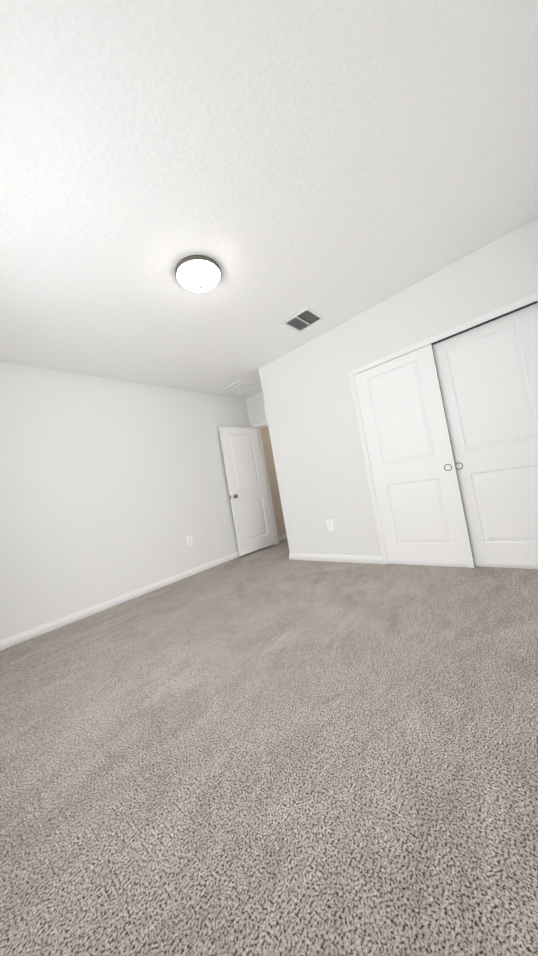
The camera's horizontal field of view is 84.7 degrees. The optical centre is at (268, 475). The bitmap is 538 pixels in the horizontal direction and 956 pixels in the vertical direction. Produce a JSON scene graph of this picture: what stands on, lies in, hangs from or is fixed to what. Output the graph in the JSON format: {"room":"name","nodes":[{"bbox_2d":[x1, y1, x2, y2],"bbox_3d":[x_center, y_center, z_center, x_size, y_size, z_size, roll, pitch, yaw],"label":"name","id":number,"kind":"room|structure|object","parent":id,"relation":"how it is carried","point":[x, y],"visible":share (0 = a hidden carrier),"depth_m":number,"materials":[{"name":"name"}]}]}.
{"room":"empty bedroom","nodes":[
{"label":"empty bedroom","id":0,"kind":"room"},
{"bbox_2d":[0,361,285,639],"bbox_3d":[-0.998,0.030,4.425,0.115,2.620,5.900,-12,-3,41],"label":"wall","id":1,"kind":"structure","parent":0,"point":[110,488],"depth_m":3.33,"materials":[{"name":"white paint"}]},
{"bbox_2d":[0,551,242,650],"bbox_3d":[-1.285,1.337,3.690,0.040,0.082,3.980,-12,-3,41],"label":"baseboard","id":2,"kind":"structure","parent":1,"relation":"attached to","point":[10,641],"depth_m":3.11,"materials":[{"name":"white paint"}]},
{"bbox_2d":[186,535,192,546],"bbox_3d":[-1.083,0.896,4.039,0.010,0.142,0.088,-12,-3,41],"label":"electrical outlet","id":3,"kind":"object","parent":1,"relation":"attached to","point":[189,540],"visible":1,"depth_m":4.03,"materials":[{"name":"white plastic"}]},
{"bbox_2d":[219,427,275,555],"bbox_3d":[-0.337,0.210,4.864,0.780,2.030,0.147,-7,-3,-43],"label":"door","id":4,"kind":"structure","parent":1,"relation":"in","point":[251,512],"depth_m":4.82,"materials":[{"name":"white paint"}]},
{"bbox_2d":[279,534,286,540],"bbox_3d":[0.611,1.104,5.862,0.030,0.082,1.575,-12,-3,41],"label":"baseboard","id":5,"kind":"structure","parent":1,"relation":"attached to","point":[282,537],"depth_m":5.42,"materials":[{"name":"white paint"}]},
{"bbox_2d":[246,392,266,427],"bbox_3d":[1.294,-0.374,3.977,3.970,2.620,0.115,-12,-3,41],"label":"wall","id":6,"kind":"structure","parent":0,"point":[255,404],"depth_m":5.14,"materials":[{"name":"white paint"}]},
{"bbox_2d":[252,420,278,544],"bbox_3d":[0.246,0.093,4.933,0.892,2.122,0.133,-12,-3,41],"label":"door frame","id":7,"kind":"structure","parent":6,"relation":"attached to","point":[267,484],"depth_m":5.19,"materials":[{"name":"white paint"}]},
{"bbox_2d":[0,538,537,955],"bbox_3d":[0.732,1.073,3.021,4.200,0.120,5.900,-12,-3,41],"label":"floor","id":8,"kind":"structure","parent":0,"point":[272,750],"depth_m":1.07,"materials":[{"name":"carpet"}]},
{"bbox_2d":[0,0,537,398],"bbox_3d":[0.277,-1.627,3.129,4.200,0.120,5.900,-12,-3,41],"label":"ceiling","id":9,"kind":"structure","parent":0,"point":[334,163],"depth_m":1.51,"materials":[{"name":"white paint"}]},
{"bbox_2d":[175,255,221,291],"bbox_3d":[-0.504,-1.414,2.143,0.330,0.118,0.330,-12,-3,41],"label":"flush-mount light","id":10,"kind":"object","parent":9,"relation":"attached to","point":[197,273],"visible":0.98,"depth_m":2.07,"materials":[{"name":"white glass"}]},
{"bbox_2d":[222,380,258,393],"bbox_3d":[-0.447,-1.377,4.620,0.415,0.014,0.415,-12,-3,41],"label":"ceiling vent","id":11,"kind":"object","parent":9,"relation":"in","point":[240,386],"visible":1,"depth_m":4.60,"materials":[{"name":"white metal"}]},
{"bbox_2d":[282,307,324,332],"bbox_3d":[0.353,-1.578,3.022,0.322,0.010,0.322,-12,-3,41],"label":"ceiling vent","id":12,"kind":"object","parent":9,"relation":"in","point":[303,320],"visible":1,"depth_m":3.01,"materials":[{"name":"white"}]},
{"bbox_2d":[259,217,537,555],"bbox_3d":[1.189,-0.392,3.074,2.927,2.620,0.115,-12,-3,41],"label":"wall","id":13,"kind":"structure","parent":0,"point":[315,440],"depth_m":3.28,"materials":[{"name":"white paint"}]},
{"bbox_2d":[326,519,333,531],"bbox_3d":[0.725,0.596,3.504,0.088,0.142,0.010,-12,-3,41],"label":"electrical outlet","id":14,"kind":"object","parent":13,"relation":"attached to","point":[330,526],"visible":1,"depth_m":3.50,"materials":[{"name":"white plastic"}]},
{"bbox_2d":[289,553,381,563],"bbox_3d":[0.951,0.966,3.839,1.327,0.082,0.759,-12,-3,41],"label":"baseboard","id":15,"kind":"structure","parent":13,"relation":"attached to","point":[344,558],"depth_m":3.46,"materials":[{"name":"white paint"}]},
{"bbox_2d":[348,292,537,563],"bbox_3d":[1.610,-0.212,2.635,1.588,2.091,0.018,-12,-3,41],"label":"trim","id":16,"kind":"structure","parent":13,"relation":"attached to","point":[522,302],"depth_m":3.01,"materials":[{"name":"white paint"}]},
{"bbox_2d":[355,301,537,374],"bbox_3d":[1.482,-1.209,2.719,1.490,0.020,0.100,-12,-3,41],"label":"track","id":17,"kind":"object","parent":13,"relation":"attached to","point":[508,313],"visible":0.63,"depth_m":2.48,"materials":[{"name":"grey metal"}]},
{"bbox_2d":[354,344,474,567],"bbox_3d":[1.366,-0.132,2.894,0.762,2.030,0.037,-12,-3,41],"label":"closet door","id":18,"kind":"structure","parent":17,"relation":"hanging from","point":[414,471],"depth_m":2.85,"materials":[{"name":"white paint"}]},
{"bbox_2d":[432,303,537,568],"bbox_3d":[1.924,-0.244,2.447,0.762,2.030,0.037,-12,-3,41],"label":"closet door","id":19,"kind":"structure","parent":17,"relation":"hanging from","point":[488,376],"depth_m":2.45,"materials":[{"name":"white paint"}]}
]}

